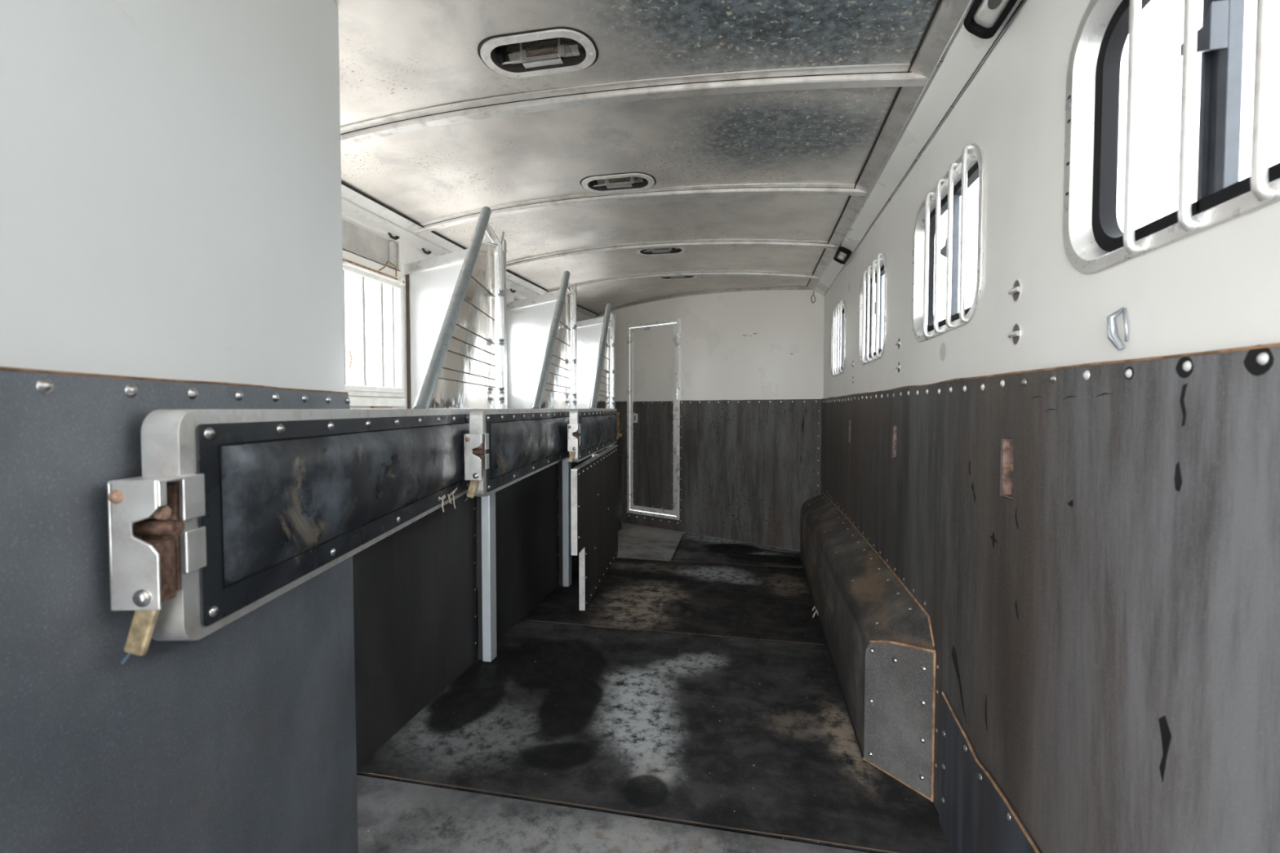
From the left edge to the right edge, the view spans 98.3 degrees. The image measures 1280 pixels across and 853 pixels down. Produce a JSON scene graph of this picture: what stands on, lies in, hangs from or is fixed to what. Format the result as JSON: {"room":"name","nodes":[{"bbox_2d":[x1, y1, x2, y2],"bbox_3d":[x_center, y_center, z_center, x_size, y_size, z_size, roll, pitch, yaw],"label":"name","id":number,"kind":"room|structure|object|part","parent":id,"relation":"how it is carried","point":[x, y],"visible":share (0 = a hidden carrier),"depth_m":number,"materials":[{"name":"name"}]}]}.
{"room":"horse trailer interior","nodes":[
{"label":"horse trailer interior","id":0,"kind":"room"},
{"bbox_2d":[342,213,578,588],"bbox_3d":[-1.278,0.083,2.308,0.030,2.045,7.000,0,2,12],"label":"wall","id":1,"kind":"structure","parent":0,"point":[406,253],"depth_m":2.70,"materials":[{"name":"white paint"}]},
{"bbox_2d":[342,219,405,408],"bbox_3d":[-1.258,-0.492,2.279,0.081,0.844,0.908,0,2,12],"label":"window","id":2,"kind":"structure","parent":1,"relation":"in","point":[357,240],"depth_m":2.55,"materials":[{"name":"white metal"}]},
{"bbox_3d":[-1.293,-0.827,2.291,0.004,0.175,0.878,0,2,12],"label":"header panel","id":3,"kind":"part","parent":2,"relation":"part of","materials":[{"name":"grey paint"}]},
{"bbox_3d":[-1.243,-0.413,2.284,0.010,0.527,0.838,0,2,12],"label":"sash","id":4,"kind":"part","parent":2,"relation":"part of","materials":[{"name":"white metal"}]},
{"bbox_3d":[-1.227,-0.685,2.305,0.023,0.023,0.763,0,2,12],"label":"prop rod","id":5,"kind":"part","parent":2,"relation":"part of","materials":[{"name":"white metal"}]},
{"bbox_3d":[-1.257,-0.409,2.279,0.016,0.560,0.903,0,2,12],"label":"frame","id":6,"kind":"part","parent":2,"relation":"part of","materials":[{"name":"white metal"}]},
{"bbox_3d":[-1.251,-0.103,2.285,0.030,0.038,0.878,0,2,12],"label":"sill","id":7,"kind":"part","parent":2,"relation":"part of","materials":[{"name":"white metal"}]},
{"bbox_2d":[387,232,399,239],"bbox_3d":[-1.180,-0.926,2.589,0.021,0.073,0.170,0,2,12],"label":"hook","id":8,"kind":"object","parent":1,"relation":"attached to","point":[396,237],"visible":0.31,"depth_m":2.62,"materials":[{"name":"grey metal"}]},
{"bbox_2d":[421,248,431,254],"bbox_3d":[-1.125,-0.938,2.854,0.021,0.073,0.170,0,2,12],"label":"hook","id":9,"kind":"object","parent":1,"relation":"attached to","point":[428,252],"visible":0.27,"depth_m":2.89,"materials":[{"name":"grey metal"}]},
{"bbox_2d":[404,238,506,408],"bbox_3d":[-0.896,-0.348,2.685,0.567,1.062,0.038,1,2,17],"label":"wall","id":10,"kind":"structure","parent":1,"relation":"attached to","point":[430,283],"depth_m":2.71,"materials":[{"name":"metal"}]},
{"bbox_3d":[-0.648,-0.346,2.608,0.030,1.062,0.036,0,2,12],"label":"hinge post","id":11,"kind":"part","parent":10,"relation":"part of","materials":[{"name":"metal"}]},
{"bbox_2d":[341,199,592,320],"bbox_3d":[-1.210,-1.040,2.264,0.165,0.398,7.014,0,2,12],"label":"trim","id":12,"kind":"structure","parent":1,"relation":"attached to","point":[348,210],"depth_m":2.63,"materials":[{"name":"white paint"}]},
{"bbox_2d":[506,287,577,408],"bbox_3d":[-0.683,-0.382,3.723,0.567,1.062,0.038,1,2,17],"label":"wall","id":13,"kind":"structure","parent":1,"relation":"attached to","point":[529,320],"depth_m":3.74,"materials":[{"name":"metal"}]},
{"bbox_2d":[464,271,577,501],"bbox_3d":[-0.467,-0.347,2.648,0.097,1.102,1.922,0,2,3],"label":"divider","id":14,"kind":"object","parent":13,"relation":"attached to","point":[504,447],"visible":0.86,"depth_m":2.36,"materials":[{"name":"metal"}]},
{"bbox_3d":[-0.523,0.188,1.731,0.042,0.074,0.008,0,2,3],"label":"release handle","id":15,"kind":"part","parent":14,"relation":"part of","materials":[{"name":"metal"}]},
{"bbox_3d":[-0.515,0.095,1.709,0.052,0.144,0.003,0,2,3],"label":"plate","id":16,"kind":"part","parent":14,"relation":"part of","materials":[{"name":"silver metal"}]},
{"bbox_3d":[-0.466,0.055,2.687,0.043,0.283,1.870,0,2,3],"label":"frame","id":17,"kind":"part","parent":14,"relation":"part of","materials":[{"name":"metal"}]},
{"bbox_2d":[490,417,568,478],"bbox_3d":[-0.429,0.053,2.697,0.022,0.191,1.775,0,2,3],"label":"cushion","id":18,"kind":"object","parent":14,"relation":"on","point":[518,445],"depth_m":2.18,"materials":[{"name":"black leather"}]},
{"bbox_3d":[-0.417,-0.485,3.535,0.016,0.743,0.016,0,2,3],"label":"hinge rod","id":19,"kind":"part","parent":14,"relation":"part of","materials":[{"name":"metal"}]},
{"bbox_3d":[-0.435,-0.380,3.646,0.030,1.062,0.036,0,2,12],"label":"hinge post","id":20,"kind":"part","parent":13,"relation":"part of","materials":[{"name":"metal"}]},
{"bbox_2d":[576,313,615,408],"bbox_3d":[-0.476,-0.415,4.731,0.567,1.062,0.038,1,2,17],"label":"wall","id":21,"kind":"structure","parent":1,"relation":"attached to","point":[588,331],"depth_m":4.71,"materials":[{"name":"metal"}]},
{"bbox_2d":[567,302,619,610],"bbox_3d":[-0.263,0.020,3.703,0.138,1.904,1.837,0,2,5],"label":"divider","id":22,"kind":"object","parent":21,"relation":"attached to","point":[593,482],"visible":1,"depth_m":3.37,"materials":[{"name":"metal"}]},
{"bbox_3d":[-0.354,0.151,2.880,0.042,0.074,0.008,0,2,5],"label":"release handle","id":23,"kind":"part","parent":22,"relation":"part of","materials":[{"name":"metal"}]},
{"bbox_3d":[-0.347,0.057,2.858,0.052,0.144,0.003,0,2,5],"label":"plate","id":24,"kind":"part","parent":22,"relation":"part of","materials":[{"name":"metal"}]},
{"bbox_3d":[-0.281,0.020,3.761,0.043,0.283,1.723,0,2,5],"label":"frame","id":25,"kind":"part","parent":22,"relation":"part of","materials":[{"name":"metal"}]},
{"bbox_3d":[-0.255,0.571,3.463,0.028,0.817,1.320,0,2,7],"label":"drop panel","id":26,"kind":"part","parent":22,"relation":"part of","materials":[{"name":"black rubber"}]},
{"bbox_2d":[580,414,617,451],"bbox_3d":[-0.245,0.018,3.771,0.020,0.192,1.628,0,2,5],"label":"cushion","id":27,"kind":"object","parent":22,"relation":"on","point":[597,431],"depth_m":3.47,"materials":[{"name":"black leather"}]},
{"bbox_3d":[-0.219,-0.518,4.535,0.016,0.743,0.016,0,2,5],"label":"hinge rod","id":28,"kind":"part","parent":22,"relation":"part of","materials":[{"name":"metal"}]},
{"bbox_3d":[-0.228,-0.412,4.654,0.030,1.062,0.036,0,2,12],"label":"hinge post","id":29,"kind":"part","parent":21,"relation":"part of","materials":[{"name":"metal"}]},
{"bbox_2d":[368,534,901,852],"bbox_3d":[-0.176,1.081,2.114,2.220,0.062,7.000,0,2,12],"label":"floor","id":30,"kind":"structure","parent":0,"point":[683,535],"depth_m":1.59,"materials":[{"name":"black rubber"}]},
{"bbox_2d":[356,774,867,852],"bbox_3d":[-0.364,1.125,0.088,1.766,0.016,2.942,0,2,12],"label":"floor mat","id":31,"kind":"object","parent":30,"relation":"on","point":[393,816],"visible":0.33,"depth_m":1.48,"materials":[{"name":"grey rubber"}]},
{"bbox_2d":[352,493,477,768],"bbox_3d":[-1.078,0.607,1.967,0.502,0.900,1.100,0,2,12],"label":"divider panel","id":32,"kind":"object","parent":31,"relation":"on","point":[415,588],"visible":0.34,"depth_m":1.99,"materials":[{"name":"black rubber"}]},
{"bbox_2d":[616,522,684,560],"bbox_3d":[0.028,0.974,4.759,0.656,0.016,1.255,0,2,12],"label":"floor mat","id":33,"kind":"object","parent":30,"relation":"on","point":[634,541],"visible":0.75,"depth_m":4.63,"materials":[{"name":"grey rubber"}]},
{"bbox_2d":[603,433,622,531],"bbox_3d":[-0.471,0.510,4.921,0.502,0.900,0.585,0,2,12],"label":"feed manger","id":34,"kind":"object","parent":33,"relation":"on","point":[619,442],"visible":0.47,"depth_m":5.09,"materials":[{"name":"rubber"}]},
{"bbox_2d":[356,621,952,852],"bbox_3d":[0.059,1.059,2.147,1.766,0.016,1.238,0,2,12],"label":"floor mat","id":35,"kind":"object","parent":30,"relation":"on","point":[744,734],"visible":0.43,"depth_m":1.88,"materials":[{"name":"black rubber"}]},
{"bbox_2d":[476,492,497,662],"bbox_3d":[-0.685,0.593,2.464,0.070,0.895,0.068,0,2,12],"label":"post","id":36,"kind":"object","parent":35,"relation":"on","point":[486,506],"visible":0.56,"depth_m":2.44,"materials":[{"name":"grey metal"}]},
{"bbox_2d":[475,462,558,641],"bbox_3d":[-0.856,0.571,3.047,0.502,0.900,0.995,0,2,12],"label":"divider panel","id":37,"kind":"object","parent":35,"relation":"on","point":[526,510],"visible":0.45,"depth_m":2.98,"materials":[{"name":"black rubber"}]},
{"bbox_2d":[520,558,826,645],"bbox_3d":[0.315,1.018,3.393,1.766,0.016,1.281,0,2,12],"label":"floor mat","id":38,"kind":"object","parent":30,"relation":"on","point":[758,602],"visible":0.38,"depth_m":3.19,"materials":[{"name":"black rubber"}]},
{"bbox_2d":[558,457,571,586],"bbox_3d":[-0.473,0.559,3.492,0.070,0.895,0.068,0,2,12],"label":"post","id":39,"kind":"object","parent":38,"relation":"on","point":[564,469],"visible":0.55,"depth_m":3.47,"materials":[{"name":"grey metal"}]},
{"bbox_2d":[558,449,603,573],"bbox_3d":[-0.643,0.538,4.084,0.502,0.900,1.015,0,2,12],"label":"feed manger","id":40,"kind":"object","parent":38,"relation":"on","point":[575,559],"visible":0.02,"depth_m":3.80,"materials":[{"name":"grey metal"}]},
{"bbox_2d":[812,606,818,617],"bbox_3d":[0.943,0.997,2.973,0.034,0.048,0.056,0,2,12],"label":"tuft","id":41,"kind":"object","parent":38,"relation":"on","point":[816,611],"visible":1,"depth_m":2.97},
{"bbox_2d":[671,532,803,568],"bbox_3d":[0.860,0.985,4.427,1.114,0.016,0.938,0,2,12],"label":"floor mat","id":42,"kind":"object","parent":30,"relation":"on","point":[692,548],"visible":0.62,"depth_m":4.27,"materials":[{"name":"black rubber"}]},
{"bbox_2d":[800,492,936,802],"bbox_3d":[1.021,0.766,2.865,0.165,0.523,2.628,0,2,12],"label":"wheel well","id":43,"kind":"object","parent":30,"relation":"on","point":[878,637],"visible":1,"depth_m":1.79,"materials":[{"name":"rubber"}]},
{"bbox_3d":[0.780,0.848,1.669,0.016,0.435,0.231,-1,2,-32],"label":"panel","id":44,"kind":"part","parent":43,"relation":"part of","materials":[{"name":"grey metal"}]},
{"bbox_2d":[333,0,938,317],"bbox_3d":[-0.156,-1.055,2.143,2.280,0.380,7.200,0,2,12],"label":"ceiling","id":45,"kind":"structure","parent":0,"point":[755,123],"depth_m":1.81,"materials":[{"name":"metal"}]},
{"bbox_2d":[0,0,358,852],"bbox_3d":[-0.635,0.067,0.777,0.045,2.056,1.087,0,2,-7],"label":"wall","id":46,"kind":"structure","parent":45,"relation":"attached to","point":[171,206],"depth_m":0.69,"materials":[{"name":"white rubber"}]},
{"bbox_2d":[106,206,504,664],"bbox_3d":[-0.594,-0.304,1.578,0.093,1.118,1.987,0,2,-2],"label":"divider","id":47,"kind":"object","parent":46,"relation":"attached to","point":[229,512],"visible":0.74,"depth_m":0.82,"materials":[{"name":"metal"}]},
{"bbox_3d":[-0.554,0.130,0.606,0.052,0.144,0.003,0,2,-2],"label":"plate","id":48,"kind":"part","parent":47,"relation":"part of","materials":[{"name":"silver metal"}]},
{"bbox_3d":[-0.563,0.224,0.628,0.042,0.074,0.008,0,2,-2],"label":"release handle","id":49,"kind":"part","parent":47,"relation":"part of","materials":[{"name":"metal"}]},
{"bbox_3d":[-0.596,0.090,1.617,0.043,0.283,1.935,0,2,-2],"label":"frame","id":50,"kind":"part","parent":47,"relation":"part of","materials":[{"name":"metal"}]},
{"bbox_2d":[221,422,469,586],"bbox_3d":[-0.561,0.087,1.630,0.020,0.191,1.840,0,2,-2],"label":"cushion","id":51,"kind":"object","parent":47,"relation":"on","point":[291,497],"depth_m":0.92,"materials":[{"name":"black leather"}]},
{"bbox_3d":[-0.621,-0.821,2.380,0.007,0.017,0.220,0,2,-2],"label":"hole trim","id":52,"kind":"part","parent":47,"relation":"part of","materials":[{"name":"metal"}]},
{"bbox_3d":[-0.627,-0.452,2.498,0.016,0.743,0.016,0,2,-2],"label":"hinge rod","id":53,"kind":"part","parent":47,"relation":"part of","materials":[{"name":"metal"}]},
{"bbox_2d":[477,26,599,77],"bbox_3d":[-0.267,-1.008,1.452,0.317,0.074,0.177,0,2,12],"label":"ceiling light","id":54,"kind":"object","parent":45,"relation":"in","point":[560,49],"visible":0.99,"depth_m":1.48,"materials":[{"name":"metal"}]},
{"bbox_3d":[-0.263,-0.987,1.493,0.108,0.013,0.024,0,2,12],"label":"pull plate","id":55,"kind":"part","parent":54,"relation":"part of","materials":[{"name":"metal"}]},
{"bbox_2d":[579,172,656,192],"bbox_3d":[-0.092,-1.045,2.303,0.317,0.074,0.177,0,2,12],"label":"ceiling vent","id":56,"kind":"object","parent":45,"relation":"in","point":[627,181],"visible":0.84,"depth_m":2.33,"materials":[{"name":"metal"}]},
{"bbox_3d":[-0.088,-1.024,2.344,0.108,0.013,0.024,0,2,12],"label":"pull plate","id":57,"kind":"part","parent":56,"relation":"part of","materials":[{"name":"metal"}]},
{"bbox_3d":[-0.160,-0.969,2.040,2.035,0.092,0.790,0,2,12],"label":"panel","id":58,"kind":"part","parent":45,"relation":"part of","materials":[{"name":"metal"}]},
{"bbox_3d":[-0.551,-0.872,0.135,2.035,0.142,3.099,0,2,12],"label":"panel","id":59,"kind":"part","parent":45,"relation":"part of","materials":[{"name":"metal"}]},
{"bbox_3d":[0.001,-1.002,2.823,2.035,0.105,0.806,0,2,12],"label":"panel","id":60,"kind":"part","parent":45,"relation":"part of","materials":[{"name":"metal"}]},
{"bbox_2d":[635,247,686,255],"bbox_3d":[0.128,-1.103,3.369,0.317,0.074,0.177,0,2,12],"label":"ceiling vent","id":61,"kind":"object","parent":45,"relation":"in","point":[669,251],"visible":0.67,"depth_m":3.41,"materials":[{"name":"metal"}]},
{"bbox_3d":[0.131,-1.082,3.411,0.108,0.013,0.024,0,2,12],"label":"pull plate","id":62,"kind":"part","parent":61,"relation":"part of","materials":[{"name":"metal"}]},
{"bbox_3d":[0.165,-1.047,3.619,2.035,0.118,0.818,0,2,12],"label":"panel","id":63,"kind":"part","parent":45,"relation":"part of","materials":[{"name":"metal"}]},
{"bbox_2d":[657,275,697,279],"bbox_3d":[0.277,-1.153,4.123,0.317,0.074,0.177,0,2,12],"label":"ceiling vent","id":64,"kind":"object","parent":45,"relation":"in","point":[681,277],"visible":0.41,"depth_m":4.17,"materials":[{"name":"metal"}]},
{"bbox_3d":[0.391,-1.114,4.716,2.035,0.142,1.421,0,2,12],"label":"panel","id":65,"kind":"part","parent":45,"relation":"part of","materials":[{"name":"metal"}]},
{"bbox_2d":[594,289,824,551],"bbox_3d":[0.424,-0.091,4.983,2.469,2.219,0.044,1,2,38],"label":"wall","id":66,"kind":"structure","parent":0,"point":[752,362],"depth_m":4.62,"materials":[{"name":"white paint"}]},
{"bbox_2d":[341,181,598,318],"bbox_3d":[-1.137,-0.930,2.220,0.063,0.179,6.949,0,2,12],"label":"trim","id":67,"kind":"structure","parent":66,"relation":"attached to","point":[349,194],"depth_m":2.55,"materials":[{"name":"metal"}]},
{"bbox_2d":[626,319,680,519],"bbox_3d":[0.119,-0.064,5.194,0.606,1.820,0.064,1,2,38],"label":"door","id":68,"kind":"structure","parent":66,"relation":"in","point":[653,348],"depth_m":5.19,"materials":[{"name":"metal"}]},
{"bbox_3d":[-0.050,-0.081,5.326,0.064,0.087,0.008,1,2,38],"label":"handle","id":69,"kind":"part","parent":68,"relation":"part of","materials":[{"name":"white metal"}]},
{"bbox_3d":[0.125,0.266,5.220,0.474,1.007,0.020,1,2,38],"label":"panel","id":70,"kind":"part","parent":68,"relation":"part of","materials":[{"name":"grey rubber"}]},
{"bbox_3d":[0.126,-0.564,5.195,0.474,0.687,0.016,1,2,38],"label":"panel","id":71,"kind":"part","parent":68,"relation":"part of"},
{"bbox_2d":[810,290,815,302],"bbox_3d":[1.320,-0.987,4.214,0.035,0.093,0.021,0,2,12],"label":"hook","id":72,"kind":"object","parent":66,"relation":"hanging from","point":[813,291],"visible":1,"depth_m":4.21,"materials":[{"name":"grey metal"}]},
{"bbox_2d":[806,0,974,290],"bbox_3d":[0.712,-0.913,1.347,0.063,0.142,5.983,0,2,12],"label":"trim","id":73,"kind":"structure","parent":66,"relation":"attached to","point":[946,15],"depth_m":1.62,"materials":[{"name":"metal"}]},
{"bbox_2d":[820,0,1279,852],"bbox_3d":[0.806,0.122,1.330,0.054,2.030,5.920,0,2,12],"label":"wall","id":74,"kind":"structure","parent":0,"point":[1106,633],"depth_m":0.91,"materials":[{"name":"white paint"}]},
{"bbox_2d":[831,299,845,377],"bbox_3d":[1.262,-0.542,3.487,0.069,0.437,0.570,0,2,12],"label":"window","id":75,"kind":"structure","parent":74,"relation":"in","point":[837,326],"depth_m":3.48,"materials":[{"name":"metal"}]},
{"bbox_2d":[833,246,851,264],"bbox_3d":[1.118,-0.945,3.059,0.074,0.055,0.210,0,2,12],"label":"lamp","id":76,"kind":"object","parent":74,"relation":"attached to","point":[842,254],"visible":1,"depth_m":3.03,"materials":[{"name":"black plastic"}]},
{"bbox_2d":[848,420,850,442],"bbox_3d":[1.149,0.026,2.980,0.038,0.121,0.058,0,2,12],"label":"latch strike","id":77,"kind":"object","parent":74,"relation":"attached to","point":[850,420],"visible":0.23,"depth_m":3.01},
{"bbox_2d":[858,252,887,365],"bbox_3d":[1.058,-0.510,2.495,0.069,0.437,0.570,0,2,12],"label":"window","id":78,"kind":"structure","parent":74,"relation":"in","point":[868,308],"depth_m":2.49,"materials":[{"name":"metal"}]},
{"bbox_2d":[893,425,896,458],"bbox_3d":[0.954,0.057,2.029,0.038,0.121,0.058,0,2,12],"label":"latch strike","id":79,"kind":"object","parent":74,"relation":"attached to","point":[895,426],"visible":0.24,"depth_m":2.06,"materials":[{"name":"silver metal"}]},
{"bbox_2d":[894,360,900,373],"bbox_3d":[0.941,-0.217,2.022,0.014,0.046,0.038,0,2,12],"label":"hook","id":80,"kind":"object","parent":74,"relation":"attached to","point":[898,366],"visible":1,"depth_m":2.02,"materials":[{"name":"metal"}]},
{"bbox_2d":[894,337,900,349],"bbox_3d":[0.942,-0.304,2.023,0.014,0.046,0.038,0,2,12],"label":"hook","id":81,"kind":"object","parent":74,"relation":"attached to","point":[898,344],"visible":1,"depth_m":2.02,"materials":[{"name":"metal"}]},
{"bbox_2d":[813,0,1021,295],"bbox_3d":[0.773,-1.002,1.324,0.130,0.384,5.968,0,2,12],"label":"trim","id":82,"kind":"structure","parent":74,"relation":"attached to","point":[967,50],"depth_m":1.62,"materials":[{"name":"white paint"}]},
{"bbox_2d":[823,0,1026,297],"bbox_3d":[0.801,-0.852,1.300,0.008,0.096,5.922,0,2,12],"label":"trim","id":83,"kind":"structure","parent":74,"relation":"attached to","point":[1022,2],"depth_m":1.48,"materials":[{"name":"metal"}]},
{"bbox_2d":[939,342,946,360],"bbox_3d":[0.850,-0.209,1.552,0.001,0.052,0.052,0,2,12],"label":"cap","id":84,"kind":"object","parent":74,"relation":"attached to","point":[943,348],"visible":1,"depth_m":1.55,"materials":[{"name":"grey"}]},
{"bbox_2d":[911,142,985,342],"bbox_3d":[0.866,-0.479,1.558,0.069,0.437,0.570,0,2,12],"label":"window","id":85,"kind":"structure","parent":74,"relation":"in","point":[969,166],"depth_m":1.55,"materials":[{"name":"metal"}]},
{"bbox_2d":[963,0,1017,39],"bbox_3d":[0.715,-0.859,1.102,0.072,0.060,0.210,0,2,12],"label":"lamp","id":86,"kind":"object","parent":74,"relation":"attached to","point":[984,18],"visible":1,"depth_m":1.15,"materials":[{"name":"black plastic"}]},
{"bbox_3d":[0.709,-0.852,1.103,0.021,0.015,0.052,0,2,12],"label":"bulb","id":87,"kind":"part","parent":86,"relation":"part of","materials":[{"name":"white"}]},
{"bbox_2d":[1001,438,1013,499],"bbox_3d":[0.769,0.086,1.128,0.038,0.121,0.058,0,2,12],"label":"latch strike","id":88,"kind":"object","parent":74,"relation":"attached to","point":[1007,443],"visible":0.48,"depth_m":1.16,"materials":[{"name":"metal"}]},
{"bbox_2d":[1007,323,1021,346],"bbox_3d":[0.755,-0.186,1.120,0.014,0.046,0.038,0,2,12],"label":"hook","id":89,"kind":"object","parent":74,"relation":"attached to","point":[1015,335],"visible":1,"depth_m":1.11,"materials":[{"name":"metal"}]},
{"bbox_2d":[1008,279,1021,302],"bbox_3d":[0.756,-0.275,1.120,0.014,0.046,0.038,0,2,12],"label":"hook","id":90,"kind":"object","parent":74,"relation":"attached to","point":[1015,291],"visible":1,"depth_m":1.11,"materials":[{"name":"metal"}]},
{"bbox_2d":[1106,306,1128,350],"bbox_3d":[0.685,-0.139,0.790,0.014,0.062,0.038,0,2,-1],"label":"hook","id":91,"kind":"object","parent":74,"relation":"attached to","point":[1112,330],"visible":1,"depth_m":0.79,"materials":[{"name":"grey metal"}]},
{"bbox_2d":[1062,0,1279,273],"bbox_3d":[0.680,-0.450,0.658,0.069,0.437,0.570,0,2,12],"label":"window","id":92,"kind":"structure","parent":74,"relation":"in","point":[1091,230],"depth_m":0.73,"materials":[{"name":"metal"}]},
{"label":"outside","id":93,"kind":"structure","parent":0,"visible":0},
{"bbox_3d":[0.000,1.729,0.056,80.000,0.020,80.000,0,2,12],"label":"ground","id":94,"kind":"structure","parent":93,"visible":0},
{"bbox_2d":[346,382,391,387],"bbox_3d":[-6.570,0.320,9.173,2.245,2.196,7.100,0,2,12],"label":"trailer","id":95,"kind":"object","parent":94,"relation":"on","point":[347,383],"visible":0.02,"depth_m":10.57,"materials":[{"name":"white"}]}
]}

